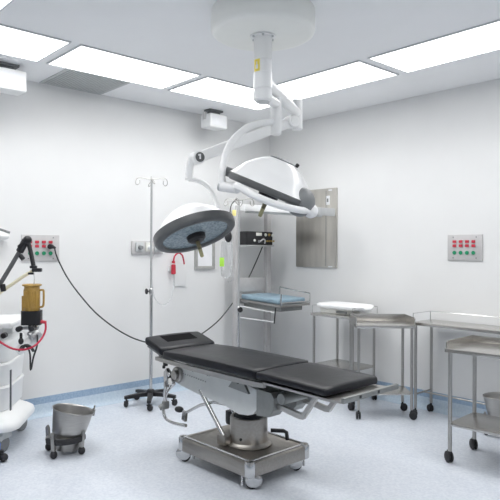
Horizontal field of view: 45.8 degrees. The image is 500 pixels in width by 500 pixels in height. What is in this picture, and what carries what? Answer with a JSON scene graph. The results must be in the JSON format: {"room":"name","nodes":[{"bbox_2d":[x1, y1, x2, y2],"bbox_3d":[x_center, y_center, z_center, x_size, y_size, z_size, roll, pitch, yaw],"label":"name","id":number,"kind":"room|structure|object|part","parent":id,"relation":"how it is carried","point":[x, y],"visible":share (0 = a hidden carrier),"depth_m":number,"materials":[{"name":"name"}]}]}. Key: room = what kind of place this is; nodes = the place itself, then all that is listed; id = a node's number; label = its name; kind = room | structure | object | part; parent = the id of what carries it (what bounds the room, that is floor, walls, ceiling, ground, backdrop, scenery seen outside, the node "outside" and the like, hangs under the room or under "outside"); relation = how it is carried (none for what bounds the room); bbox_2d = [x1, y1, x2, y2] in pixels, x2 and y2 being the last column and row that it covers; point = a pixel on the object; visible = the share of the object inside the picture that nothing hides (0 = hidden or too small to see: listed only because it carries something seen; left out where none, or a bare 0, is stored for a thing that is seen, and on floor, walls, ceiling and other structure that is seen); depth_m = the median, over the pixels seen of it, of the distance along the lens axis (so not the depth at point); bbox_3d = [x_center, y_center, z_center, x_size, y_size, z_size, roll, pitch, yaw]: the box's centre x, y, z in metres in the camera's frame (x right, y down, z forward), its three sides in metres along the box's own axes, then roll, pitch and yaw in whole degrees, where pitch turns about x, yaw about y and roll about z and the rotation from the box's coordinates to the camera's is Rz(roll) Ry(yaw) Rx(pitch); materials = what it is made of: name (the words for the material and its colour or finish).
{"room":"operating room","nodes":[
{"label":"operating room","id":0,"kind":"room"},
{"bbox_2d":[0,80,269,399],"bbox_3d":[-2.215,0.061,5.114,6.500,3.120,0.120,0,0,-42],"label":"wall","id":1,"kind":"structure","parent":0,"point":[71,161],"depth_m":5.78,"materials":[{"name":"white paint"}]},
{"bbox_2d":[0,228,9,240],"bbox_3d":[-2.115,-0.127,5.042,0.120,0.107,0.120,0,0,-42],"label":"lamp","id":2,"kind":"object","parent":1,"relation":"attached to","point":[3,236],"visible":1,"depth_m":5.01,"materials":[{"name":"white plastic"}]},
{"bbox_3d":[-2.108,-0.114,5.035,0.120,0.070,0.100,0,0,-42],"label":"knob","id":3,"kind":"part","parent":2,"relation":"part of","materials":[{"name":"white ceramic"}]},
{"bbox_2d":[21,235,58,260],"bbox_3d":[-1.879,-0.013,5.322,0.345,0.235,0.022,0,0,-42],"label":"panel","id":4,"kind":"object","parent":1,"relation":"attached to","point":[39,243],"visible":0.8,"depth_m":5.33,"materials":[{"name":"metal"}]},
{"bbox_2d":[24,376,188,419],"bbox_3d":[-2.162,1.415,5.050,6.500,0.173,0.055,0,0,-42],"label":"baseboard","id":5,"kind":"structure","parent":1,"relation":"attached to","point":[111,394],"depth_m":5.70,"materials":[{"name":"blue plastic"}]},
{"bbox_2d":[131,241,162,253],"bbox_3d":[-1.064,-0.020,6.023,0.366,0.122,0.075,0,0,-42],"label":"outlet plate","id":6,"kind":"object","parent":1,"relation":"attached to","point":[137,247],"visible":0.65,"depth_m":5.96,"materials":[{"name":"metal"}]},
{"bbox_2d":[136,242,160,251],"bbox_3d":[-1.023,-0.024,6.048,0.305,0.095,0.057,0,0,-42],"label":"outlet","id":7,"kind":"object","parent":6,"relation":"attached to","point":[140,246],"depth_m":6.03,"materials":[{"name":"silver metal"}]},
{"bbox_2d":[169,253,184,273],"bbox_3d":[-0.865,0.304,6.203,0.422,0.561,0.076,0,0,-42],"label":"suction regulator","id":8,"kind":"object","parent":1,"relation":"attached to","point":[172,268],"visible":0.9,"depth_m":6.23,"materials":[{"name":"red plastic"}]},
{"bbox_2d":[174,264,185,285],"bbox_3d":[-0.750,0.272,6.348,0.150,0.240,0.016,0,0,-42],"label":"wall plate","id":9,"kind":"object","parent":1,"relation":"attached to","point":[180,276],"visible":0.96,"depth_m":6.34,"materials":[{"name":"white plastic"}]},
{"bbox_2d":[194,243,214,268],"bbox_3d":[-0.501,0.018,6.567,0.274,0.400,0.024,0,0,-42],"label":"picture frame","id":10,"kind":"object","parent":1,"relation":"attached to","point":[208,261],"visible":0.53,"depth_m":6.58,"materials":[{"name":"silver metal"}]},
{"bbox_2d":[0,390,499,499],"bbox_3d":[-0.001,1.570,2.659,6.500,0.120,6.500,0,0,-42],"label":"floor","id":11,"kind":"structure","parent":0,"point":[130,453],"depth_m":4.21,"materials":[{"name":"plastic"}]},
{"bbox_2d":[0,443,7,461],"bbox_3d":[-1.831,1.438,4.174,0.217,0.130,0.221,0,0,-42],"label":"caster","id":12,"kind":"object","parent":11,"relation":"on","point":[3,456],"visible":1,"depth_m":4.18,"materials":[{"name":"black plastic"}]},
{"bbox_2d":[0,236,46,451],"bbox_3d":[-2.009,0.699,4.583,0.966,1.605,0.798,0,0,-7],"label":"machine","id":13,"kind":"object","parent":11,"relation":"on","point":[15,412],"visible":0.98,"depth_m":4.42,"materials":[{"name":"white plastic"}]},
{"bbox_3d":[-1.814,0.281,4.351,0.046,0.059,0.041,0,0,-7],"label":"arm knob","id":14,"kind":"part","parent":13,"relation":"part of","materials":[{"name":"black plastic"}]},
{"bbox_3d":[-1.794,0.627,4.324,0.040,0.039,0.060,0,0,-7],"label":"control knob","id":15,"kind":"part","parent":13,"relation":"part of","materials":[{"name":"black plastic"}]},
{"bbox_3d":[-1.800,0.178,4.370,0.292,0.454,0.033,0,0,0],"label":"hose arm","id":16,"kind":"part","parent":13,"relation":"part of","materials":[{"name":"grey plastic"}]},
{"bbox_3d":[-2.127,0.766,4.649,0.588,0.165,0.573,0,0,-7],"label":"drawer","id":17,"kind":"part","parent":13,"relation":"part of","materials":[{"name":"white plastic"}]},
{"bbox_3d":[-2.128,0.936,4.649,0.588,0.175,0.573,0,0,-7],"label":"drawer","id":18,"kind":"part","parent":13,"relation":"part of","materials":[{"name":"white plastic"}]},
{"bbox_3d":[-2.129,1.118,4.649,0.588,0.190,0.573,0,0,-7],"label":"drawer","id":19,"kind":"part","parent":13,"relation":"part of","materials":[{"name":"white plastic"}]},
{"bbox_3d":[-1.685,0.580,4.324,0.040,0.039,0.060,0,0,-7],"label":"control knob","id":20,"kind":"part","parent":13,"relation":"part of","materials":[{"name":"black plastic"}]},
{"bbox_3d":[-1.664,0.648,4.303,0.038,0.085,0.038,0,0,-7],"label":"valve lever","id":21,"kind":"part","parent":13,"relation":"part of","materials":[{"name":"black plastic"}]},
{"bbox_3d":[-1.655,0.702,4.399,0.174,0.157,0.072,0,0,-24],"label":"absorber arm","id":22,"kind":"part","parent":13,"relation":"part of","materials":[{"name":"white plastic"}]},
{"bbox_2d":[17,310,42,329],"bbox_3d":[-1.637,0.525,4.412,0.184,0.140,0.161,0,0,-42],"label":"canister","id":23,"kind":"object","parent":13,"relation":"on","point":[28,318],"depth_m":4.36,"materials":[{"name":"black plastic"}]},
{"bbox_3d":[-1.591,0.577,4.324,0.040,0.039,0.060,0,0,-7],"label":"control knob","id":24,"kind":"part","parent":13,"relation":"part of","materials":[{"name":"black plastic"}]},
{"bbox_2d":[22,284,44,310],"bbox_3d":[-1.627,0.357,4.418,0.144,0.196,0.144,0,0,45],"label":"canister","id":25,"kind":"object","parent":13,"relation":"on","point":[30,298],"visible":1,"depth_m":4.37,"materials":[{"name":"plastic"}]},
{"bbox_3d":[-1.552,0.365,4.415,0.045,0.143,0.016,0,0,-3],"label":"handle","id":26,"kind":"part","parent":25,"relation":"part of","materials":[{"name":"orange plastic"}]},
{"bbox_2d":[45,403,95,458],"bbox_3d":[-1.332,1.331,4.400,0.368,0.348,0.310,0,0,-29],"label":"bucket","id":27,"kind":"object","parent":11,"relation":"on","point":[70,422],"visible":1,"depth_m":4.30,"materials":[{"name":"metal"}]},
{"bbox_3d":[-1.509,1.382,4.432,0.033,0.137,0.028,0,0,16],"label":"support leg","id":28,"kind":"part","parent":27,"relation":"part of","materials":[{"name":"metal"}]},
{"bbox_3d":[-1.412,1.383,4.255,0.028,0.137,0.033,0,0,16],"label":"support leg","id":29,"kind":"part","parent":27,"relation":"part of","materials":[{"name":"metal"}]},
{"bbox_3d":[-1.234,1.383,4.352,0.033,0.137,0.028,0,0,16],"label":"support leg","id":30,"kind":"part","parent":27,"relation":"part of","materials":[{"name":"metal"}]},
{"bbox_2d":[124,176,177,410],"bbox_3d":[-0.943,0.404,5.760,0.499,2.205,0.509,0,0,12],"label":"pole","id":31,"kind":"object","parent":11,"relation":"on","point":[149,393],"visible":0.92,"depth_m":5.74,"materials":[{"name":"silver metal"}]},
{"bbox_3d":[-1.091,1.406,5.702,0.235,0.051,0.052,0,0,-24],"label":"leg","id":32,"kind":"part","parent":31,"relation":"part of","materials":[{"name":"black plastic"}]},
{"bbox_3d":[-1.056,1.406,5.860,0.052,0.051,0.235,0,0,-42],"label":"leg","id":33,"kind":"part","parent":31,"relation":"part of","materials":[{"name":"black plastic"}]},
{"bbox_3d":[-0.952,1.407,5.620,0.052,0.051,0.235,0,0,-6],"label":"leg","id":34,"kind":"part","parent":31,"relation":"part of","materials":[{"name":"black plastic"}]},
{"bbox_3d":[-0.831,1.407,5.728,0.235,0.051,0.052,0,0,12],"label":"leg","id":35,"kind":"part","parent":31,"relation":"part of","materials":[{"name":"black plastic"}]},
{"bbox_2d":[224,198,253,346],"bbox_3d":[-0.097,0.497,5.985,0.508,2.025,0.518,0,0,34],"label":"pole","id":36,"kind":"object","parent":11,"relation":"on","point":[239,309],"visible":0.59,"depth_m":5.98,"materials":[{"name":"silver metal"}]},
{"bbox_2d":[220,258,223,266],"bbox_3d":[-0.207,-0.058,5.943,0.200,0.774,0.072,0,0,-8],"label":"label","id":37,"kind":"object","parent":36,"relation":"hanging from","point":[221,259],"visible":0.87,"depth_m":5.91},
{"bbox_2d":[225,199,236,241],"bbox_3d":[-0.193,-0.292,5.915,0.071,0.444,0.188,0,0,21],"label":"bulb","id":38,"kind":"object","parent":36,"relation":"hanging from","point":[228,237],"visible":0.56,"depth_m":5.84,"materials":[{"name":"black rubber"}]},
{"bbox_3d":[-0.215,-0.128,5.860,0.072,0.116,0.072,0,0,-42],"label":"bulb","id":39,"kind":"part","parent":38,"relation":"part of","materials":[{"name":"black rubber"}]},
{"bbox_2d":[145,331,398,488],"bbox_3d":[0.032,1.092,4.043,0.615,0.836,1.943,0,0,-42],"label":"table","id":40,"kind":"object","parent":11,"relation":"on","point":[255,386],"visible":1,"depth_m":3.94,"materials":[{"name":"leather"}]},
{"bbox_3d":[-0.609,1.021,4.445,0.052,0.258,0.100,0,0,-42],"label":"tilt lever","id":41,"kind":"part","parent":40,"relation":"part of","materials":[{"name":"silver metal"}]},
{"bbox_3d":[-0.564,1.152,4.423,0.053,0.306,0.298,0,0,-42],"label":"pump handle","id":42,"kind":"part","parent":40,"relation":"part of","materials":[{"name":"silver metal"}]},
{"bbox_3d":[-0.527,1.190,4.407,0.061,0.045,0.080,0,0,-42],"label":"pedal knob","id":43,"kind":"part","parent":40,"relation":"part of","materials":[{"name":"black plastic"}]},
{"bbox_2d":[176,448,190,459],"bbox_3d":[-0.473,1.452,4.217,0.113,0.092,0.049,0,0,16],"label":"caster","id":44,"kind":"object","parent":40,"relation":"attached to","point":[181,453],"depth_m":4.19,"materials":[{"name":"white plastic"}]},
{"bbox_3d":[-0.131,0.832,4.219,0.534,0.045,1.172,0,0,-42],"label":"frame rail","id":45,"kind":"part","parent":40,"relation":"part of","materials":[{"name":"metal"}]},
{"bbox_3d":[-0.235,1.328,3.959,0.013,0.015,0.667,0,0,-43],"label":"trim","id":46,"kind":"part","parent":40,"relation":"part of","materials":[{"name":"silver metal"}]},
{"bbox_2d":[245,475,262,487],"bbox_3d":[0.023,1.454,3.733,0.112,0.092,0.049,0,0,6],"label":"caster","id":47,"kind":"object","parent":40,"relation":"attached to","point":[252,481],"depth_m":3.71,"materials":[{"name":"white plastic"}]},
{"bbox_3d":[0.184,1.330,3.882,0.486,0.015,0.014,0,0,-43],"label":"trim","id":48,"kind":"part","parent":40,"relation":"part of","materials":[{"name":"silver metal"}]},
{"bbox_3d":[0.205,1.265,4.056,0.128,0.076,0.027,0,0,6],"label":"brake lever","id":49,"kind":"part","parent":40,"relation":"part of","materials":[{"name":"black plastic"}]},
{"bbox_3d":[0.133,1.330,4.305,0.013,0.015,0.667,0,0,-43],"label":"trim","id":50,"kind":"part","parent":40,"relation":"part of","materials":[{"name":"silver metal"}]},
{"bbox_2d":[288,461,302,469],"bbox_3d":[0.305,1.455,4.047,0.111,0.092,0.050,0,0,-19],"label":"caster","id":51,"kind":"object","parent":40,"relation":"attached to","point":[295,466],"depth_m":4.03,"materials":[{"name":"white plastic"}]},
{"bbox_3d":[0.473,0.827,3.576,0.513,0.023,0.632,0,0,-42],"label":"leg plate","id":52,"kind":"part","parent":40,"relation":"part of","materials":[{"name":"metal"}]},
{"bbox_3d":[0.686,0.813,3.349,0.524,0.030,0.021,0,0,-43],"label":"foot rail","id":53,"kind":"part","parent":40,"relation":"part of","materials":[{"name":"grey metal"}]},
{"bbox_2d":[229,203,334,352],"bbox_3d":[0.369,0.495,6.407,0.550,2.032,1.216,0,0,-42],"label":"infant warmer","id":54,"kind":"object","parent":11,"relation":"on","point":[268,301],"visible":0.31,"depth_m":6.60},
{"bbox_3d":[-0.154,0.489,6.629,0.062,1.960,0.062,0,0,-42],"label":"post","id":55,"kind":"part","parent":54,"relation":"part of","materials":[{"name":"metal"}]},
{"bbox_2d":[240,231,273,244],"bbox_3d":[0.066,-0.125,6.693,0.419,0.150,0.266,0,0,-42],"label":"control unit","id":56,"kind":"object","parent":54,"relation":"on","point":[246,237],"visible":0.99,"depth_m":6.58,"materials":[{"name":"black plastic"}]},
{"bbox_2d":[47,244,262,342],"bbox_3d":[-0.807,0.450,6.035,2.458,1.020,0.254,0,0,-40],"label":"power cable","id":57,"kind":"object","parent":56,"relation":"attached to","point":[50,246],"visible":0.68,"depth_m":5.49,"materials":[{"name":"black rubber"}]},
{"bbox_3d":[0.112,-0.124,6.628,0.385,0.135,0.006,0,0,-42],"label":"panel","id":58,"kind":"part","parent":56,"relation":"part of","materials":[{"name":"black plastic"}]},
{"bbox_2d":[240,245,273,246],"bbox_3d":[0.047,-0.041,6.714,0.420,0.018,0.220,0,0,-42],"label":"shelf","id":59,"kind":"object","parent":54,"relation":"attached to","point":[240,245],"depth_m":6.59,"materials":[{"name":"metal"}]},
{"bbox_2d":[229,203,289,212],"bbox_3d":[0.358,-0.436,6.424,0.550,0.170,1.171,0,0,-42],"label":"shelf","id":60,"kind":"object","parent":54,"relation":"attached to","point":[247,208],"depth_m":6.59,"materials":[{"name":"white metal"}]},
{"bbox_3d":[0.202,0.491,6.950,0.062,1.960,0.062,0,0,-42],"label":"post","id":61,"kind":"part","parent":54,"relation":"part of","materials":[{"name":"metal"}]},
{"bbox_2d":[244,303,301,311],"bbox_3d":[0.251,0.621,6.574,0.340,0.077,0.581,0,0,-42],"label":"tray","id":62,"kind":"object","parent":54,"relation":"on","point":[266,307],"depth_m":6.39,"materials":[{"name":"grey metal"}]},
{"bbox_3d":[0.254,0.541,6.572,0.420,0.076,0.600,0,0,-42],"label":"mattress","id":63,"kind":"part","parent":54,"relation":"part of","materials":[{"name":"blue plastic"}]},
{"bbox_2d":[240,299,309,307],"bbox_3d":[0.249,0.584,6.566,0.475,0.054,0.694,0,0,-42],"label":"tray","id":64,"kind":"object","parent":54,"relation":"on","point":[256,303],"depth_m":6.37,"materials":[{"name":"metal"}]},
{"bbox_2d":[245,211,321,216],"bbox_3d":[0.346,-0.386,6.438,0.180,0.100,0.998,0,0,-42],"label":"hood","id":65,"kind":"object","parent":54,"relation":"attached to","point":[256,212],"depth_m":6.36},
{"bbox_3d":[0.332,0.508,6.486,0.465,0.171,0.489,0,0,-42],"label":"guard rail","id":66,"kind":"part","parent":54,"relation":"part of","materials":[{"name":"silver metal"}]},
{"bbox_2d":[317,207,334,215],"bbox_3d":[0.759,-0.380,5.980,0.245,0.083,0.064,0,0,-42],"label":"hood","id":67,"kind":"object","parent":54,"relation":"attached to","point":[321,211],"depth_m":5.95,"materials":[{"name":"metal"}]},
{"bbox_2d":[310,304,377,404],"bbox_3d":[0.959,1.042,6.033,0.445,0.944,0.572,0,0,-42],"label":"table","id":68,"kind":"object","parent":11,"relation":"on","point":[339,363],"visible":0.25,"depth_m":5.97,"materials":[{"name":"metal"}]},
{"bbox_3d":[0.655,1.052,6.078,0.026,0.752,0.026,0,0,-42],"label":"leg","id":69,"kind":"part","parent":68,"relation":"part of","materials":[{"name":"metal"}]},
{"bbox_3d":[0.933,1.053,6.329,0.026,0.752,0.026,0,0,-42],"label":"leg","id":70,"kind":"part","parent":68,"relation":"part of","materials":[{"name":"metal"}]},
{"bbox_2d":[317,301,373,314],"bbox_3d":[0.965,0.597,6.016,0.340,0.105,0.587,0,0,-42],"label":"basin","id":71,"kind":"object","parent":68,"relation":"on","point":[335,307],"visible":1,"depth_m":5.90,"materials":[{"name":"white plastic"}]},
{"bbox_2d":[317,359,373,370],"bbox_3d":[0.953,1.179,6.028,0.390,0.020,0.490,0,0,-42],"label":"shelf","id":72,"kind":"object","parent":68,"relation":"attached to","point":[339,363],"depth_m":6.02,"materials":[{"name":"metal"}]},
{"bbox_3d":[0.973,1.053,5.726,0.026,0.752,0.026,0,0,-42],"label":"leg","id":73,"kind":"part","parent":68,"relation":"part of","materials":[{"name":"metal"}]},
{"bbox_3d":[1.251,1.054,5.977,0.026,0.752,0.026,0,0,-42],"label":"leg","id":74,"kind":"part","parent":68,"relation":"part of","materials":[{"name":"metal"}]},
{"bbox_2d":[348,314,416,419],"bbox_3d":[1.208,1.062,5.434,0.562,0.907,0.371,0,0,-1],"label":"table","id":75,"kind":"object","parent":11,"relation":"on","point":[394,321],"visible":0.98,"depth_m":5.39,"materials":[{"name":"metal"}]},
{"bbox_3d":[0.963,1.065,5.567,0.026,0.729,0.026,0,0,-1],"label":"leg","id":76,"kind":"part","parent":75,"relation":"part of","materials":[{"name":"metal"}]},
{"bbox_3d":[0.968,1.065,5.273,0.026,0.729,0.026,0,0,-1],"label":"leg","id":77,"kind":"part","parent":75,"relation":"part of","materials":[{"name":"metal"}]},
{"bbox_2d":[378,386,410,394],"bbox_3d":[1.201,1.290,5.424,0.490,0.016,0.310,0,0,-1],"label":"shelf","id":78,"kind":"object","parent":75,"relation":"attached to","point":[402,390],"depth_m":5.31,"materials":[{"name":"metal"}]},
{"bbox_3d":[1.437,1.067,5.575,0.026,0.729,0.026,0,0,-1],"label":"leg","id":79,"kind":"part","parent":75,"relation":"part of","materials":[{"name":"metal"}]},
{"bbox_3d":[1.442,1.067,5.281,0.026,0.729,0.026,0,0,-1],"label":"leg","id":80,"kind":"part","parent":75,"relation":"part of","materials":[{"name":"metal"}]},
{"bbox_2d":[410,311,499,413],"bbox_3d":[2.043,1.048,4.950,0.339,0.940,1.433,0,0,-42],"label":"side table","id":81,"kind":"object","parent":11,"relation":"on","point":[431,323],"visible":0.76,"depth_m":5.34,"materials":[{"name":"metal"}]},
{"bbox_3d":[1.497,1.057,5.356,0.026,0.749,0.026,0,0,-42],"label":"leg","id":82,"kind":"part","parent":81,"relation":"part of","materials":[{"name":"metal"}]},
{"bbox_3d":[1.693,1.058,5.533,0.026,0.749,0.026,0,0,-42],"label":"leg","id":83,"kind":"part","parent":81,"relation":"part of","materials":[{"name":"metal"}]},
{"bbox_3d":[2.050,0.617,4.955,0.300,0.078,1.385,0,0,-42],"label":"guard rail","id":84,"kind":"part","parent":81,"relation":"part of","materials":[{"name":"silver metal"}]},
{"bbox_2d":[444,335,499,462],"bbox_3d":[1.834,1.085,4.074,0.482,0.865,0.878,0,0,-45],"label":"table","id":85,"kind":"object","parent":11,"relation":"on","point":[473,345],"visible":1,"depth_m":4.21,"materials":[{"name":"metal"}]},
{"bbox_3d":[1.422,1.080,4.208,0.029,0.702,0.029,0,0,-45],"label":"leg","id":86,"kind":"part","parent":85,"relation":"part of","materials":[{"name":"metal"}]},
{"bbox_3d":[1.700,1.081,4.483,0.029,0.702,0.029,0,0,-45],"label":"leg","id":87,"kind":"part","parent":85,"relation":"part of","materials":[{"name":"metal"}]},
{"bbox_2d":[451,412,499,436],"bbox_3d":[1.831,1.243,4.072,0.410,0.020,0.790,0,0,-45],"label":"shelf","id":88,"kind":"object","parent":85,"relation":"attached to","point":[474,421],"depth_m":4.19,"materials":[{"name":"metal"}]},
{"bbox_2d":[482,392,499,434],"bbox_3d":[2.069,1.334,4.841,0.310,0.369,0.318,0,0,-38],"label":"bucket","id":89,"kind":"object","parent":11,"relation":"on","point":[492,399],"visible":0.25,"depth_m":4.79,"materials":[{"name":"metal"}]},
{"bbox_2d":[0,0,499,126],"bbox_3d":[0.012,-1.550,2.659,6.740,0.120,6.740,0,0,-42],"label":"ceiling","id":90,"kind":"structure","parent":0,"point":[173,33],"depth_m":4.26,"materials":[{"name":"white paint"}]},
{"bbox_2d":[0,0,13,11],"bbox_3d":[-1.375,-1.490,3.090,0.545,0.012,1.180,0,0,-42],"label":"recessed light","id":91,"kind":"object","parent":90,"relation":"in","point":[3,3],"visible":1,"depth_m":3.59,"materials":[{"name":"white plastic"}]},
{"bbox_2d":[0,0,9,8],"bbox_3d":[-1.375,-1.492,3.090,0.521,0.006,1.156,0,0,-42],"label":"diffuser","id":92,"kind":"object","parent":91,"relation":"attached to","point":[3,3],"depth_m":3.59,"materials":[{"name":"white plastic"}]},
{"bbox_2d":[0,61,25,95],"bbox_3d":[-2.015,-1.386,4.736,0.424,0.225,0.172,0,0,-42],"label":"ceiling speaker","id":93,"kind":"object","parent":90,"relation":"attached to","point":[12,81],"visible":1,"depth_m":4.74,"materials":[{"name":"grey plastic"}]},
{"bbox_2d":[0,23,70,61],"bbox_3d":[-1.893,-1.492,4.109,1.100,0.012,0.600,0,0,-42],"label":"recessed light","id":94,"kind":"object","parent":90,"relation":"in","point":[15,42],"visible":1,"depth_m":4.29,"materials":[{"name":"white plastic"}]},
{"bbox_2d":[39,69,129,94],"bbox_3d":[-1.467,-1.492,5.286,0.600,0.008,0.590,0,0,-42],"label":"ceiling vent","id":95,"kind":"object","parent":90,"relation":"in","point":[66,78],"visible":1,"depth_m":5.28,"materials":[{"name":"grey plastic"}]},
{"bbox_2d":[46,44,200,88],"bbox_3d":[-1.023,-1.488,4.896,1.100,0.012,0.600,0,0,-42],"label":"recessed light","id":96,"kind":"object","parent":90,"relation":"in","point":[81,58],"visible":1,"depth_m":4.84,"materials":[{"name":"white plastic"}]},
{"bbox_2d":[201,108,226,130],"bbox_3d":[-0.383,-1.391,6.346,0.259,0.200,0.172,0,0,-42],"label":"ceiling speaker","id":97,"kind":"object","parent":90,"relation":"attached to","point":[212,120],"visible":1,"depth_m":6.29,"materials":[{"name":"grey plastic"}]},
{"bbox_2d":[168,76,294,109],"bbox_3d":[-0.142,-1.484,5.692,1.145,0.012,0.600,0,0,-42],"label":"recessed light","id":98,"kind":"object","parent":90,"relation":"in","point":[207,87],"visible":0.73,"depth_m":5.57,"materials":[{"name":"white plastic"}]},
{"bbox_2d":[153,0,317,256],"bbox_3d":[-0.017,-0.717,3.929,1.173,1.546,1.126,0,0,-16],"label":"light","id":99,"kind":"object","parent":90,"relation":"hanging from","point":[262,27],"visible":1,"depth_m":3.67,"materials":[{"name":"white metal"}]},
{"bbox_3d":[-0.418,-0.569,4.160,0.075,0.164,0.055,0,0,0],"label":"drop arm","id":100,"kind":"part","parent":99,"relation":"part of"},
{"bbox_3d":[-0.355,-0.029,4.091,0.031,0.070,0.052,0,0,-42],"label":"sterile handle","id":101,"kind":"part","parent":99,"relation":"part of","materials":[{"name":"beige plastic"}]},
{"bbox_3d":[-0.336,0.025,4.074,0.028,0.059,0.045,0,0,-42],"label":"handle","id":102,"kind":"part","parent":99,"relation":"part of","materials":[{"name":"beige plastic"}]},
{"bbox_3d":[-0.009,-0.819,4.361,0.823,0.411,0.060,0,0,-29],"label":"spring arm","id":103,"kind":"part","parent":99,"relation":"part of"},
{"bbox_3d":[0.073,-0.236,3.773,0.044,0.059,0.027,0,0,15],"label":"handle","id":104,"kind":"part","parent":99,"relation":"part of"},
{"bbox_3d":[0.113,-0.969,3.810,0.116,0.078,0.327,0,0,18],"label":"extension arm","id":105,"kind":"part","parent":99,"relation":"part of"},
{"bbox_3d":[0.216,-1.056,4.121,0.869,0.110,0.545,0,0,-42],"label":"extension arm","id":106,"kind":"part","parent":99,"relation":"part of"},
{"bbox_2d":[277,60,398,99],"bbox_3d":[0.662,-1.481,5.263,0.545,0.012,1.180,0,0,-42],"label":"recessed light","id":107,"kind":"object","parent":90,"relation":"in","point":[355,73],"visible":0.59,"depth_m":5.16,"materials":[{"name":"white plastic"}]},
{"bbox_2d":[367,19,499,72],"bbox_3d":[1.507,-1.478,4.328,0.545,0.012,1.180,0,0,-42],"label":"recessed light","id":108,"kind":"object","parent":90,"relation":"in","point":[484,38],"visible":1,"depth_m":4.38,"materials":[{"name":"white plastic"}]},
{"bbox_2d":[270,78,499,401],"bbox_3d":[2.461,0.080,4.880,0.120,3.120,6.740,0,0,-42],"label":"wall","id":109,"kind":"structure","parent":0,"point":[411,174],"depth_m":5.82,"materials":[{"name":"white paint"}]},
{"bbox_2d":[296,188,337,267],"bbox_3d":[0.740,-0.237,6.666,0.037,0.875,0.600,0,0,-42],"label":"wall panel","id":110,"kind":"object","parent":109,"relation":"attached to","point":[316,237],"visible":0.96,"depth_m":6.62,"materials":[{"name":"grey metal"}]},
{"bbox_2d":[326,196,329,204],"bbox_3d":[0.859,-0.541,6.523,0.008,0.100,0.045,0,0,-42],"label":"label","id":111,"kind":"object","parent":110,"relation":"attached to","point":[327,197],"depth_m":6.51,"materials":[{"name":"white paper"}]},
{"bbox_2d":[370,381,487,417],"bbox_3d":[2.390,1.433,4.821,0.055,0.173,6.500,0,0,-42],"label":"baseboard","id":112,"kind":"structure","parent":109,"relation":"attached to","point":[460,408],"depth_m":5.54,"materials":[{"name":"blue plastic"}]},
{"bbox_2d":[448,234,482,260],"bbox_3d":[1.939,-0.017,5.351,0.022,0.235,0.335,0,0,-42],"label":"panel","id":113,"kind":"object","parent":109,"relation":"attached to","point":[469,247],"visible":1,"depth_m":5.34,"materials":[{"name":"metal"}]}
]}

